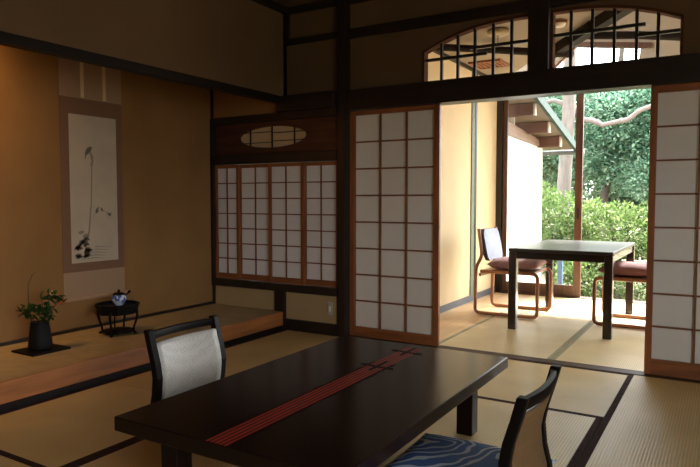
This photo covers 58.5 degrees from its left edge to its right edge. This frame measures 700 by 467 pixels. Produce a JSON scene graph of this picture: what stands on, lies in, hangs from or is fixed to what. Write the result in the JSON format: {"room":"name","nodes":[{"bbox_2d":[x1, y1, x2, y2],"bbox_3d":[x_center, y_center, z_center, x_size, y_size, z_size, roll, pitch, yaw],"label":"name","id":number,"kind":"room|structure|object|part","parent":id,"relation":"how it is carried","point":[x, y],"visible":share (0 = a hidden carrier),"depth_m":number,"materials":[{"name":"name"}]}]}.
{"room":"traditional dwelling","nodes":[
{"label":"traditional dwelling","id":0,"kind":"room"},
{"bbox_2d":[0,45,212,342],"bbox_3d":[-2.245,-0.467,3.916,0.100,2.850,4.220,2,4,31],"label":"wall","id":1,"kind":"structure","parent":0,"point":[166,124],"depth_m":4.74,"materials":[{"name":"paint"}]},
{"bbox_2d":[58,57,130,304],"bbox_3d":[-1.830,-0.529,4.469,0.034,2.007,0.578,2,4,31],"label":"scroll","id":2,"kind":"object","parent":1,"relation":"attached to","point":[90,118],"visible":0.87,"depth_m":4.46,"materials":[{"name":"paper"}]},
{"bbox_2d":[68,113,117,263],"bbox_3d":[-1.837,-0.317,4.490,0.001,1.040,0.388,2,4,31],"label":"painting","id":3,"kind":"object","parent":2,"relation":"attached to","point":[92,137],"depth_m":4.48,"materials":[{"name":"white"}]},
{"bbox_2d":[0,301,212,346],"bbox_3d":[-2.228,0.704,3.899,0.012,0.022,3.900,2,4,31],"label":"baseboard","id":4,"kind":"structure","parent":1,"relation":"attached to","point":[211,302],"depth_m":4.62,"materials":[{"name":"brown wood"}]},
{"bbox_2d":[0,304,279,381],"bbox_3d":[-1.900,0.825,3.718,0.766,0.200,3.919,2,4,31],"label":"platform","id":5,"kind":"structure","parent":0,"point":[87,344],"depth_m":4.11,"materials":[{"name":"wood"}]},
{"bbox_2d":[11,343,70,356],"bbox_3d":[-1.895,0.713,3.838,0.225,0.012,0.250,2,4,31],"label":"board","id":6,"kind":"object","parent":5,"relation":"on","point":[56,347],"visible":0.74,"depth_m":3.79,"materials":[{"name":"black paint"}]},
{"bbox_2d":[28,320,52,350],"bbox_3d":[-1.901,0.622,3.835,0.142,0.168,0.142,2,4,31],"label":"flower vase","id":7,"kind":"object","parent":6,"relation":"on","point":[40,335],"visible":0.98,"depth_m":3.78,"materials":[{"name":"ceramic"}]},
{"bbox_2d":[16,272,66,322],"bbox_3d":[-1.881,0.451,3.832,0.241,0.441,0.224,0,3,4],"label":"flower arrangement","id":8,"kind":"object","parent":7,"relation":"in","point":[44,311],"visible":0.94,"depth_m":3.80,"materials":[{"name":"green"}]},
{"bbox_3d":[-1.878,0.516,3.836,0.229,0.311,0.043,-3,4,-41],"label":"stem","id":9,"kind":"part","parent":8,"relation":"part of","materials":[{"name":"green"}]},
{"bbox_2d":[95,289,139,337],"bbox_3d":[-1.604,0.539,4.314,0.270,0.307,0.270,-3,4,-44],"label":"display stand","id":10,"kind":"object","parent":5,"relation":"on","point":[105,308],"depth_m":4.28,"materials":[{"name":"black paint"}]},
{"bbox_3d":[-1.726,0.604,4.319,0.045,0.176,0.022,0,3,5],"label":"leg","id":11,"kind":"part","parent":10,"relation":"part of","materials":[{"name":"black paint"}]},
{"bbox_3d":[-1.605,0.611,4.195,0.022,0.176,0.045,0,3,5],"label":"leg","id":12,"kind":"part","parent":10,"relation":"part of","materials":[{"name":"black paint"}]},
{"bbox_3d":[-1.594,0.411,4.313,0.085,0.018,0.085,2,4,31],"label":"lid","id":13,"kind":"part","parent":10,"relation":"part of","materials":[{"name":"black paint"}]},
{"bbox_2d":[111,294,126,305],"bbox_3d":[-1.594,0.458,4.315,0.102,0.076,0.102,2,4,31],"label":"bowl","id":14,"kind":"object","parent":10,"relation":"on","point":[118,299],"depth_m":4.28,"materials":[{"name":"blue ceramic"}]},
{"bbox_3d":[-1.583,0.439,4.334,0.102,0.111,0.147,2,4,31],"label":"incense burner","id":15,"kind":"part","parent":10,"relation":"part of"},
{"bbox_3d":[-1.481,0.605,4.316,0.045,0.176,0.022,0,3,5],"label":"leg","id":16,"kind":"part","parent":10,"relation":"part of","materials":[{"name":"black paint"}]},
{"bbox_2d":[210,90,215,303],"bbox_3d":[-1.211,-0.511,5.512,0.022,2.275,0.018,2,4,31],"label":"post","id":17,"kind":"object","parent":5,"relation":"on","point":[211,91],"visible":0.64,"depth_m":5.48,"materials":[{"name":"brown wood"}]},
{"bbox_2d":[0,0,286,95],"bbox_3d":[-1.587,-1.372,3.378,0.050,0.705,4.064,2,4,31],"label":"wall","id":18,"kind":"structure","parent":0,"point":[234,42],"depth_m":4.07,"materials":[{"name":"brown paint"}]},
{"bbox_2d":[0,31,278,102],"bbox_3d":[-1.613,-0.990,3.351,0.065,0.055,3.955,2,4,31],"label":"lintel","id":19,"kind":"object","parent":18,"relation":"attached to","point":[6,39],"visible":1,"depth_m":3.73,"materials":[{"name":"black wood"}]},
{"bbox_2d":[251,0,288,14],"bbox_3d":[-2.126,-1.651,2.391,0.070,0.045,6.245,2,4,31],"label":"trim","id":20,"kind":"structure","parent":18,"relation":"attached to","point":[273,5],"depth_m":4.88,"materials":[{"name":"brown wood"}]},
{"bbox_2d":[213,16,286,117],"bbox_3d":[-0.862,-1.478,5.294,0.790,0.980,0.060,2,4,31],"label":"wall","id":21,"kind":"structure","parent":0,"point":[225,104],"depth_m":5.33,"materials":[{"name":"paint"}]},
{"bbox_2d":[210,107,336,125],"bbox_3d":[-0.643,-0.959,5.179,1.313,0.061,0.100,2,4,31],"label":"rail","id":22,"kind":"object","parent":21,"relation":"attached to","point":[325,112],"visible":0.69,"depth_m":5.10,"materials":[{"name":"brown wood"}]},
{"bbox_2d":[276,91,336,111],"bbox_3d":[-0.341,-1.038,4.939,0.553,0.122,0.090,2,4,31],"label":"beam","id":23,"kind":"structure","parent":21,"relation":"attached to","point":[326,99],"depth_m":4.88,"materials":[{"name":"brown wood"}]},
{"bbox_2d":[216,285,336,323],"bbox_3d":[-0.638,0.680,5.276,1.313,0.412,0.060,2,4,31],"label":"wall","id":24,"kind":"structure","parent":0,"point":[299,306],"depth_m":5.15,"materials":[{"name":"paint"}]},
{"bbox_2d":[0,325,282,412],"bbox_3d":[-1.566,0.892,3.506,0.025,0.089,3.896,2,4,31],"label":"baseboard","id":25,"kind":"structure","parent":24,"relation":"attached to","point":[15,404],"depth_m":3.61,"materials":[{"name":"black wood"}]},
{"bbox_2d":[0,312,282,404],"bbox_3d":[-1.568,0.792,3.503,0.020,0.112,3.897,2,4,31],"label":"beam","id":26,"kind":"structure","parent":25,"relation":"on","point":[11,390],"depth_m":3.61,"materials":[{"name":"brown wood"}]},
{"bbox_2d":[215,165,240,279],"bbox_3d":[-1.068,-0.100,5.461,0.268,0.993,0.020,2,4,31],"label":"window","id":27,"kind":"structure","parent":24,"relation":"in","point":[227,177],"depth_m":5.46,"materials":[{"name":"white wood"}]},
{"bbox_2d":[240,164,268,281],"bbox_3d":[-0.803,-0.093,5.329,0.371,0.993,0.020,2,4,31],"label":"window","id":28,"kind":"structure","parent":24,"relation":"in","point":[254,241],"depth_m":5.34,"materials":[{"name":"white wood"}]},
{"bbox_2d":[210,150,336,284],"bbox_3d":[-0.643,-0.128,5.224,1.313,1.074,0.100,2,4,31],"label":"window","id":29,"kind":"structure","parent":24,"relation":"in","point":[286,181],"depth_m":5.13,"materials":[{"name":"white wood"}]},
{"bbox_2d":[215,116,336,155],"bbox_3d":[-0.630,-0.795,5.175,1.278,0.265,0.023,2,4,31],"label":"transom","id":30,"kind":"object","parent":29,"relation":"on","point":[320,133],"visible":0.88,"depth_m":5.15,"materials":[{"name":"brown wood"}]},
{"bbox_2d":[211,278,336,295],"bbox_3d":[-0.643,0.441,5.254,1.313,0.062,0.100,2,4,31],"label":"sill","id":31,"kind":"structure","parent":24,"relation":"on","point":[306,289],"depth_m":5.17,"materials":[{"name":"brown wood"}]},
{"bbox_2d":[210,126,215,277],"bbox_3d":[-1.190,-0.277,5.546,0.035,1.340,0.100,2,4,31],"label":"post","id":32,"kind":"object","parent":31,"relation":"on","point":[212,128],"visible":0.56,"depth_m":5.50,"materials":[{"name":"brown wood"}]},
{"bbox_2d":[275,291,285,329],"bbox_3d":[-0.564,0.658,5.211,0.105,0.362,0.072,2,4,31],"label":"post","id":33,"kind":"object","parent":24,"relation":"attached to","point":[280,296],"visible":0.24,"depth_m":5.17,"materials":[{"name":"brown wood"}]},
{"bbox_2d":[285,318,336,335],"bbox_3d":[-0.309,0.778,5.047,0.508,0.140,0.040,2,4,31],"label":"baseboard","id":34,"kind":"structure","parent":24,"relation":"attached to","point":[329,329],"depth_m":5.03,"materials":[{"name":"brown wood"}]},
{"bbox_2d":[305,161,336,287],"bbox_3d":[-0.228,-0.074,4.983,0.346,0.993,0.020,2,4,31],"label":"window","id":35,"kind":"structure","parent":24,"relation":"in","point":[320,177],"depth_m":4.98,"materials":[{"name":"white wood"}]},
{"bbox_2d":[328,302,332,314],"bbox_3d":[-0.159,0.594,4.939,0.044,0.105,0.013,2,4,31],"label":"electrical outlet","id":36,"kind":"object","parent":24,"relation":"attached to","point":[330,304],"visible":1,"depth_m":4.93,"materials":[{"name":"grey"}]},
{"bbox_2d":[272,0,321,6],"bbox_3d":[0.242,-1.630,0.958,5.765,0.068,6.440,2,4,31],"label":"ceiling","id":37,"kind":"structure","parent":0,"point":[288,3],"depth_m":4.90,"materials":[{"name":"wood"}]},
{"bbox_2d":[428,52,542,305],"bbox_3d":[1.423,-0.315,6.930,0.170,2.820,4.850,2,4,31],"label":"wall","id":38,"kind":"structure","parent":0,"point":[455,119],"depth_m":6.66,"materials":[{"name":"beige paint"}]},
{"bbox_2d":[433,51,485,75],"bbox_3d":[0.977,-1.661,5.963,0.030,0.028,2.840,2,4,31],"label":"trim","id":39,"kind":"structure","parent":38,"relation":"attached to","point":[462,64],"depth_m":6.19,"materials":[{"name":"brown wood"}]},
{"bbox_2d":[440,286,494,312],"bbox_3d":[0.962,0.713,6.083,0.012,0.065,2.810,2,4,31],"label":"baseboard","id":40,"kind":"structure","parent":38,"relation":"attached to","point":[454,304],"depth_m":6.38,"materials":[{"name":"grey"}]},
{"bbox_2d":[470,71,475,295],"bbox_3d":[1.287,-0.526,6.556,0.012,2.358,0.090,2,4,31],"label":"trim strip","id":41,"kind":"object","parent":38,"relation":"attached to","point":[473,105],"visible":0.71,"depth_m":6.55,"materials":[{"name":"wood"}]},
{"bbox_2d":[474,73,477,268],"bbox_3d":[1.325,-0.529,6.615,0.016,2.358,0.050,2,4,31],"label":"trim strip","id":42,"kind":"object","parent":38,"relation":"attached to","point":[477,73],"visible":0.5,"depth_m":6.61,"materials":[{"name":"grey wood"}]},
{"bbox_2d":[435,44,573,57],"bbox_3d":[1.210,-1.562,5.323,1.481,0.074,0.088,-1,3,-11],"label":"beam","id":43,"kind":"structure","parent":38,"relation":"attached to","point":[447,47],"depth_m":5.32,"materials":[{"name":"wood"}]},
{"bbox_2d":[508,122,539,145],"bbox_3d":[2.198,-1.277,8.146,0.210,0.210,1.920,2,4,31],"label":"beam","id":44,"kind":"structure","parent":38,"relation":"on","point":[514,131],"depth_m":7.89,"materials":[{"name":"brown wood"}]},
{"bbox_2d":[509,97,584,155],"bbox_3d":[2.325,-1.415,8.339,1.100,0.607,2.393,2,4,31],"label":"roof","id":45,"kind":"structure","parent":38,"relation":"on","point":[534,116],"depth_m":8.02,"materials":[{"name":"brown wood"}]},
{"bbox_2d":[495,291,645,303],"bbox_3d":[3.747,0.799,6.119,4.750,0.122,0.120,2,4,31],"label":"sill","id":46,"kind":"structure","parent":38,"relation":"attached to","point":[580,297],"depth_m":6.83,"materials":[{"name":"brown wood"}]},
{"bbox_2d":[287,0,699,94],"bbox_3d":[1.886,-1.388,3.701,5.565,0.712,0.075,2,4,31],"label":"wall","id":47,"kind":"structure","parent":0,"point":[389,59],"depth_m":4.67,"materials":[{"name":"brown paint"}]},
{"bbox_2d":[285,31,336,45],"bbox_3d":[-0.294,-1.543,4.961,0.523,0.045,0.048,2,4,31],"label":"rail","id":48,"kind":"object","parent":47,"relation":"attached to","point":[332,35],"visible":0.79,"depth_m":4.95,"materials":[{"name":"brown wood"}]},
{"bbox_2d":[285,14,289,39],"bbox_3d":[-0.502,-1.671,5.081,0.035,0.207,0.045,2,4,31],"label":"post","id":49,"kind":"object","parent":48,"relation":"on","point":[287,16],"visible":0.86,"depth_m":5.06,"materials":[{"name":"brown wood"}]},
{"bbox_2d":[284,0,371,14],"bbox_3d":[1.865,-1.719,3.648,5.565,0.045,0.095,2,4,31],"label":"trim","id":50,"kind":"structure","parent":47,"relation":"attached to","point":[322,4],"depth_m":4.88,"materials":[{"name":"brown wood"}]},
{"bbox_2d":[348,0,528,81],"bbox_3d":[0.602,-1.314,4.477,1.390,0.470,0.090,2,4,31],"label":"window","id":51,"kind":"structure","parent":47,"relation":"in","point":[440,44],"depth_m":4.34,"materials":[{"name":"brown wood"}]},
{"bbox_2d":[346,53,699,111],"bbox_3d":[2.128,-0.952,3.563,4.985,0.155,0.140,2,4,31],"label":"lintel","id":52,"kind":"object","parent":47,"relation":"attached to","point":[678,69],"visible":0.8,"depth_m":4.05,"materials":[{"name":"brown wood"}]},
{"bbox_2d":[528,0,550,70],"bbox_3d":[1.245,-1.388,4.073,0.128,0.662,0.120,2,4,31],"label":"post","id":53,"kind":"object","parent":52,"relation":"on","point":[539,10],"visible":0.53,"depth_m":4.03,"materials":[{"name":"brown wood"}]},
{"bbox_2d":[550,0,683,68],"bbox_3d":[2.786,-1.253,3.161,3.460,0.490,0.090,2,4,31],"label":"window","id":54,"kind":"structure","parent":47,"relation":"in","point":[592,8],"depth_m":3.87,"materials":[{"name":"brown wood"}]},
{"bbox_2d":[444,11,602,74],"bbox_3d":[1.802,-1.663,5.470,1.950,0.030,2.890,2,4,31],"label":"ceiling","id":55,"kind":"structure","parent":0,"point":[579,18],"depth_m":5.24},
{"bbox_2d":[468,58,509,69],"bbox_3d":[1.382,-1.678,6.197,0.320,0.020,0.320,2,4,31],"label":"ceiling vent","id":56,"kind":"object","parent":55,"relation":"in","point":[484,64],"visible":0.82,"depth_m":6.17,"materials":[{"name":"brown"}]},
{"bbox_2d":[486,27,509,37],"bbox_3d":[1.177,-1.554,4.971,0.180,0.135,0.180,2,4,31],"label":"ceiling lamp","id":57,"kind":"object","parent":55,"relation":"attached to","point":[499,31],"visible":0.86,"depth_m":4.91,"materials":[{"name":"beige glass"}]},
{"bbox_2d":[556,19,567,27],"bbox_3d":[1.583,-1.585,4.724,0.124,0.045,0.124,2,4,31],"label":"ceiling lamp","id":58,"kind":"object","parent":55,"relation":"attached to","point":[560,23],"visible":0.7,"depth_m":4.68,"materials":[{"name":"beige"}]},
{"bbox_2d":[555,10,632,57],"bbox_3d":[1.839,-1.577,4.897,0.085,0.085,1.808,0,3,-3],"label":"beam","id":59,"kind":"structure","parent":55,"relation":"attached to","point":[604,19],"depth_m":4.75,"materials":[{"name":"wood"}]},
{"bbox_2d":[573,31,679,40],"bbox_3d":[2.577,-1.537,4.883,1.645,0.149,0.091,0,3,9],"label":"beam","id":60,"kind":"structure","parent":55,"relation":"attached to","point":[606,34],"depth_m":4.91,"materials":[{"name":"wood"}]},
{"bbox_2d":[516,11,680,71],"bbox_3d":[3.736,-2.032,5.995,4.800,0.950,0.100,2,4,31],"label":"wall","id":61,"kind":"structure","parent":0,"point":[667,47],"depth_m":6.35,"materials":[{"name":"paint"}]},
{"bbox_2d":[501,94,584,296],"bbox_3d":[2.145,-0.460,7.010,0.877,2.295,0.038,2,4,31],"label":"door","id":62,"kind":"structure","parent":61,"relation":"in","point":[574,290],"depth_m":6.86,"materials":[{"name":"brown wood"}]},
{"bbox_2d":[555,42,651,67],"bbox_3d":[2.606,-1.897,6.632,1.090,0.347,0.099,2,4,31],"label":"window","id":63,"kind":"structure","parent":61,"relation":"in","point":[562,59],"depth_m":6.51,"materials":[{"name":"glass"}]},
{"bbox_3d":[1.030,1.030,2.410,5.565,0.063,9.290,2,4,31],"label":"floor","id":64,"kind":"structure","parent":0,"visible":0},
{"bbox_2d":[0,450,46,466],"bbox_3d":[-1.401,0.987,2.090,1.698,0.056,0.913,2,4,31],"label":"mat","id":65,"kind":"object","parent":64,"relation":"on","point":[7,459],"visible":1,"depth_m":2.56,"materials":[{"name":"fabric"}]},
{"bbox_2d":[0,381,151,466],"bbox_3d":[-1.287,0.933,3.085,0.863,0.056,0.908,2,4,31],"label":"mat","id":66,"kind":"object","parent":64,"relation":"on","point":[69,429],"visible":0.52,"depth_m":2.97,"materials":[{"name":"fabric"}]},
{"bbox_2d":[69,438,238,466],"bbox_3d":[-0.346,0.938,3.001,0.833,0.056,1.731,2,4,31],"label":"mat","id":67,"kind":"object","parent":64,"relation":"on","point":[140,452],"visible":0.02,"depth_m":2.59,"materials":[{"name":"fabric"}]},
{"bbox_2d":[144,315,225,403],"bbox_3d":[-0.598,0.670,2.838,0.497,0.494,0.440,2,4,31],"label":"chair","id":68,"kind":"object","parent":67,"relation":"on","point":[185,362],"visible":0.59,"depth_m":2.92,"materials":[{"name":"fabric"}]},
{"bbox_3d":[-0.868,0.664,2.764,0.086,0.474,0.034,2,4,31],"label":"post","id":69,"kind":"part","parent":68,"relation":"part of","materials":[{"name":"black paint"}]},
{"bbox_3d":[-0.791,0.444,2.943,0.046,0.034,0.392,2,4,31],"label":"rail","id":70,"kind":"part","parent":68,"relation":"part of","materials":[{"name":"black paint"}]},
{"bbox_3d":[-0.760,0.620,2.934,0.074,0.284,0.376,2,4,31],"label":"panel","id":71,"kind":"part","parent":68,"relation":"part of","materials":[{"name":"white fabric"}]},
{"bbox_3d":[-0.658,0.646,3.111,0.086,0.474,0.034,2,4,31],"label":"post","id":72,"kind":"part","parent":68,"relation":"part of","materials":[{"name":"black paint"}]},
{"bbox_2d":[114,336,507,466],"bbox_3d":[-0.031,0.766,2.533,0.907,0.336,1.484,2,4,31],"label":"table","id":73,"kind":"object","parent":67,"relation":"on","point":[343,401],"visible":1,"depth_m":2.23,"materials":[{"name":"black paint"}]},
{"bbox_3d":[-0.607,0.810,2.191,0.076,0.285,0.076,2,4,31],"label":"leg","id":74,"kind":"part","parent":73,"relation":"part of","materials":[{"name":"black paint"}]},
{"bbox_3d":[0.537,0.774,2.865,0.076,0.285,0.076,2,4,31],"label":"leg","id":75,"kind":"part","parent":73,"relation":"part of","materials":[{"name":"black paint"}]},
{"bbox_2d":[111,329,337,390],"bbox_3d":[-0.601,0.872,4.222,0.863,0.056,1.746,2,4,31],"label":"mat","id":76,"kind":"object","parent":64,"relation":"on","point":[248,354],"visible":0.36,"depth_m":4.45,"materials":[{"name":"fabric"}]},
{"bbox_2d":[337,0,349,336],"bbox_3d":[-0.034,-0.455,4.879,0.067,2.720,0.150,2,4,31],"label":"post","id":77,"kind":"object","parent":64,"relation":"on","point":[343,8],"visible":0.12,"depth_m":4.82,"materials":[{"name":"brown wood"}]},
{"bbox_2d":[439,292,533,341],"bbox_3d":[1.141,0.778,5.942,0.467,0.053,2.792,2,4,31],"label":"boards","id":78,"kind":"object","parent":64,"relation":"on","point":[453,321],"visible":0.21,"depth_m":5.84,"materials":[{"name":"wood"}]},
{"bbox_2d":[473,227,552,318],"bbox_3d":[1.545,0.349,5.904,0.608,0.804,0.519,2,4,31],"label":"bentwood chair","id":79,"kind":"object","parent":78,"relation":"on","point":[490,246],"visible":0.95,"depth_m":5.84,"materials":[{"name":"wood"}]},
{"bbox_3d":[1.346,0.099,6.011,0.130,0.290,0.450,2,4,31],"label":"backrest","id":80,"kind":"part","parent":79,"relation":"part of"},
{"bbox_3d":[1.554,0.343,5.899,0.485,0.023,0.470,2,4,31],"label":"seat","id":81,"kind":"part","parent":79,"relation":"part of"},
{"bbox_2d":[488,256,546,269],"bbox_3d":[1.577,0.279,5.881,0.460,0.105,0.500,2,4,28],"label":"cushion","id":82,"kind":"object","parent":79,"relation":"on","point":[500,263],"visible":0.6,"depth_m":5.71,"materials":[{"name":"fabric"}]},
{"bbox_2d":[378,398,602,466],"bbox_3d":[0.378,0.964,2.514,0.906,0.056,1.818,2,4,31],"label":"mat","id":83,"kind":"object","parent":64,"relation":"on","point":[569,436],"visible":0.33,"depth_m":2.91,"materials":[{"name":"wicker"}]},
{"bbox_2d":[498,364,561,466],"bbox_3d":[0.425,0.709,2.127,0.497,0.494,0.440,2,4,31],"label":"chair","id":84,"kind":"object","parent":83,"relation":"on","point":[524,444],"visible":0.9,"depth_m":1.93,"materials":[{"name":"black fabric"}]},
{"bbox_2d":[385,433,556,466],"bbox_3d":[0.381,0.831,2.160,0.520,0.070,0.580,2,4,31],"label":"seat cushion","id":85,"kind":"object","parent":84,"relation":"on","point":[431,450],"visible":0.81,"depth_m":2.25,"materials":[{"name":"blue fabric"}]},
{"bbox_3d":[0.485,0.714,1.853,0.086,0.474,0.034,2,4,31],"label":"post","id":86,"kind":"part","parent":84,"relation":"part of","materials":[{"name":"black paint"}]},
{"bbox_3d":[0.618,0.495,1.999,0.046,0.034,0.392,2,4,31],"label":"rail","id":87,"kind":"part","parent":84,"relation":"part of","materials":[{"name":"black paint"}]},
{"bbox_3d":[0.694,0.695,2.201,0.086,0.474,0.034,2,4,31],"label":"post","id":88,"kind":"part","parent":84,"relation":"part of","materials":[{"name":"black paint"}]},
{"bbox_2d":[495,100,503,291],"bbox_3d":[1.743,-0.423,7.263,0.068,2.400,0.100,2,4,31],"label":"post","id":89,"kind":"object","parent":64,"relation":"on","point":[500,104],"visible":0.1,"depth_m":7.21,"materials":[{"name":"brown wood"}]},
{"bbox_2d":[439,308,598,358],"bbox_3d":[1.460,0.819,5.197,0.843,0.056,1.839,2,4,31],"label":"mat","id":90,"kind":"object","parent":64,"relation":"on","point":[545,336],"visible":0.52,"depth_m":4.97,"materials":[{"name":"wicker"}]},
{"bbox_2d":[508,239,634,339],"bbox_3d":[1.987,0.436,5.516,0.807,0.672,1.315,2,4,31],"label":"dining table","id":91,"kind":"object","parent":90,"relation":"on","point":[606,252],"visible":0.98,"depth_m":5.13,"materials":[{"name":"wood"}]},
{"bbox_3d":[1.350,0.469,5.175,0.066,0.644,0.066,2,4,31],"label":"leg","id":92,"kind":"part","parent":91,"relation":"part of","materials":[{"name":"wood"}]},
{"bbox_3d":[1.993,0.411,6.239,0.066,0.644,0.066,2,4,31],"label":"leg","id":93,"kind":"part","parent":91,"relation":"part of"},
{"bbox_3d":[1.981,0.489,4.795,0.066,0.644,0.066,2,4,31],"label":"leg","id":94,"kind":"part","parent":91,"relation":"part of","materials":[{"name":"wood"}]},
{"bbox_3d":[2.624,0.432,5.859,0.066,0.644,0.066,2,4,31],"label":"leg","id":95,"kind":"part","parent":91,"relation":"part of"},
{"bbox_2d":[349,335,699,383],"bbox_3d":[2.130,0.900,3.657,4.975,0.057,0.101,2,4,31],"label":"threshold","id":96,"kind":"object","parent":64,"relation":"on","point":[558,362],"visible":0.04,"depth_m":4.10,"materials":[{"name":"brown wood"}]},
{"bbox_2d":[350,104,440,345],"bbox_3d":[0.326,-0.061,4.700,0.750,1.745,0.028,2,4,31],"label":"door","id":97,"kind":"structure","parent":96,"relation":"on","point":[395,153],"depth_m":4.70,"materials":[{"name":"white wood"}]},
{"bbox_2d":[644,82,699,380],"bbox_3d":[2.140,-0.002,3.607,0.766,1.745,0.028,2,4,31],"label":"door","id":98,"kind":"structure","parent":96,"relation":"on","point":[672,310],"depth_m":3.74,"materials":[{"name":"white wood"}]},
{"bbox_2d":[478,358,627,418],"bbox_3d":[0.729,0.889,3.902,1.741,0.056,0.921,2,4,31],"label":"mat","id":99,"kind":"object","parent":64,"relation":"on","point":[587,392],"visible":0.29,"depth_m":3.59,"materials":[{"name":"fabric"}]},
{"bbox_2d":[518,295,645,319],"bbox_3d":[2.560,0.766,6.162,1.728,0.056,0.948,2,4,31],"label":"mat","id":100,"kind":"object","parent":64,"relation":"on","point":[560,304],"visible":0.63,"depth_m":6.28,"materials":[{"name":"wicker"}]},
{"bbox_2d":[552,316,644,370],"bbox_3d":[2.200,0.843,4.751,0.883,0.056,1.839,2,4,31],"label":"mat","id":101,"kind":"object","parent":64,"relation":"on","point":[625,350],"visible":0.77,"depth_m":4.51,"materials":[{"name":"wicker"}]},
{"bbox_2d":[592,273,645,329],"bbox_3d":[2.454,0.378,5.380,0.608,0.804,0.519,2,4,31],"label":"bentwood chair","id":102,"kind":"object","parent":101,"relation":"on","point":[616,278],"visible":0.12,"depth_m":5.30,"materials":[{"name":"wood"}]},
{"bbox_2d":[597,261,646,276],"bbox_3d":[2.422,0.306,5.395,0.460,0.105,0.500,2,4,33],"label":"cushion","id":103,"kind":"object","parent":102,"relation":"on","point":[621,268],"visible":0.56,"depth_m":5.22,"materials":[{"name":"red fabric"}]},
{"bbox_3d":[2.446,0.372,5.385,0.485,0.023,0.470,2,4,31],"label":"seat","id":104,"kind":"part","parent":102,"relation":"part of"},
{"bbox_2d":[576,374,699,466],"bbox_3d":[1.633,0.947,2.832,0.910,0.056,1.821,2,4,31],"label":"mat","id":105,"kind":"object","parent":64,"relation":"on","point":[650,421],"visible":1,"depth_m":2.93,"materials":[{"name":"wicker"}]},
{"label":"outside","id":106,"kind":"structure","parent":0,"visible":0},
{"bbox_2d":[540,221,645,300],"bbox_3d":[3.503,0.872,3.925,34.000,0.730,38.250,2,4,31],"label":"ground","id":107,"kind":"structure","parent":106,"point":[542,277],"depth_m":11.18,"materials":[{"name":"soil"}]},
{"bbox_2d":[557,261,562,284],"bbox_3d":[2.720,0.573,8.095,0.060,0.820,0.060,2,4,31],"label":"post","id":108,"kind":"object","parent":107,"relation":"on","point":[560,263],"visible":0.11,"depth_m":8.07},
{"bbox_2d":[542,97,588,226],"bbox_3d":[4.346,-1.349,14.314,2.210,3.734,1.675,2,4,31],"label":"tree","id":109,"kind":"object","parent":107,"relation":"on","point":[547,167],"visible":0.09,"depth_m":13.83,"materials":[{"name":"green plant"}]},
{"bbox_2d":[541,180,600,284],"bbox_3d":[3.218,-0.017,10.035,1.194,1.759,2.011,-1,3,-23],"label":"bush","id":110,"kind":"object","parent":107,"relation":"on","point":[546,233],"visible":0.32,"depth_m":9.73,"materials":[{"name":"green plant"}]},
{"bbox_3d":[3.217,0.223,9.964,0.519,1.288,0.830,1,3,23],"label":"stem","id":111,"kind":"part","parent":110,"relation":"part of","materials":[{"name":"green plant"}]},
{"bbox_2d":[554,261,601,296],"bbox_3d":[3.027,0.696,8.479,0.732,0.722,0.718,2,4,31],"label":"bush","id":112,"kind":"object","parent":107,"relation":"on","point":[570,268],"visible":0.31,"depth_m":8.41,"materials":[{"name":"green plant"}]},
{"bbox_2d":[545,180,647,236],"bbox_3d":[7.866,-0.989,17.666,11.900,3.314,1.418,2,4,31],"label":"hedge","id":113,"kind":"object","parent":107,"relation":"on","point":[590,182],"visible":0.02,"depth_m":17.90,"materials":[{"name":"green plant"}]},
{"bbox_2d":[546,49,648,240],"bbox_3d":[6.631,-2.305,16.276,6.334,5.424,2.235,2,4,29],"label":"tree","id":114,"kind":"object","parent":107,"relation":"on","point":[594,193],"visible":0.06,"depth_m":15.88,"materials":[{"name":"green plant"}]},
{"bbox_3d":[6.639,-2.059,16.294,6.335,3.859,2.260,2,4,31],"label":"crown","id":115,"kind":"part","parent":114,"relation":"part of","materials":[{"name":"green plant"}]},
{"bbox_2d":[546,88,650,238],"bbox_3d":[5.586,-1.502,13.478,2.422,4.130,3.068,-2,4,-34],"label":"tree","id":116,"kind":"object","parent":107,"relation":"on","point":[609,106],"visible":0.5,"depth_m":12.85,"materials":[{"name":"green plant"}]},
{"bbox_2d":[546,48,650,263],"bbox_3d":[3.964,-2.120,10.988,2.886,5.637,2.199,2,4,31],"label":"pine tree","id":117,"kind":"object","parent":107,"relation":"on","point":[568,104],"visible":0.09,"depth_m":11.04,"materials":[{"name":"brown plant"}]},
{"bbox_2d":[554,197,647,297],"bbox_3d":[3.598,0.221,9.186,1.564,1.534,1.539,-2,4,-31],"label":"bush","id":118,"kind":"object","parent":107,"relation":"on","point":[612,215],"visible":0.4,"depth_m":9.10,"materials":[{"name":"green plant"}]},
{"bbox_3d":[3.662,0.391,9.038,0.606,1.059,0.763,0,3,0],"label":"stem","id":119,"kind":"part","parent":118,"relation":"part of","materials":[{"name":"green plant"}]},
{"bbox_2d":[571,265,645,300],"bbox_3d":[3.564,0.724,8.088,1.419,0.707,0.770,2,4,31],"label":"bush","id":120,"kind":"object","parent":107,"relation":"on","point":[617,286],"visible":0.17,"depth_m":8.13,"materials":[{"name":"green plant"}]},
{"bbox_3d":[3.564,0.808,8.050,0.192,0.333,0.686,-3,4,-40],"label":"stem","id":121,"kind":"part","parent":120,"relation":"part of","materials":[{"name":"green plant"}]},
{"bbox_2d":[616,200,647,295],"bbox_3d":[4.421,0.205,9.004,1.234,1.447,1.647,2,4,31],"label":"bush","id":122,"kind":"object","parent":107,"relation":"on","point":[645,214],"visible":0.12,"depth_m":9.04,"materials":[{"name":"green plant"}]},
{"bbox_2d":[615,88,650,203],"bbox_3d":[6.447,-1.377,12.313,2.348,4.006,1.938,1,3,21],"label":"tree","id":123,"kind":"object","parent":107,"relation":"on","point":[644,160],"visible":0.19,"depth_m":12.25,"materials":[{"name":"green plant"}]},
{"bbox_2d":[622,257,646,299],"bbox_3d":[3.968,0.644,8.270,0.700,0.640,0.043,2,4,31],"label":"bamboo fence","id":124,"kind":"object","parent":107,"relation":"on","point":[639,257],"visible":0.07,"depth_m":8.33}
]}

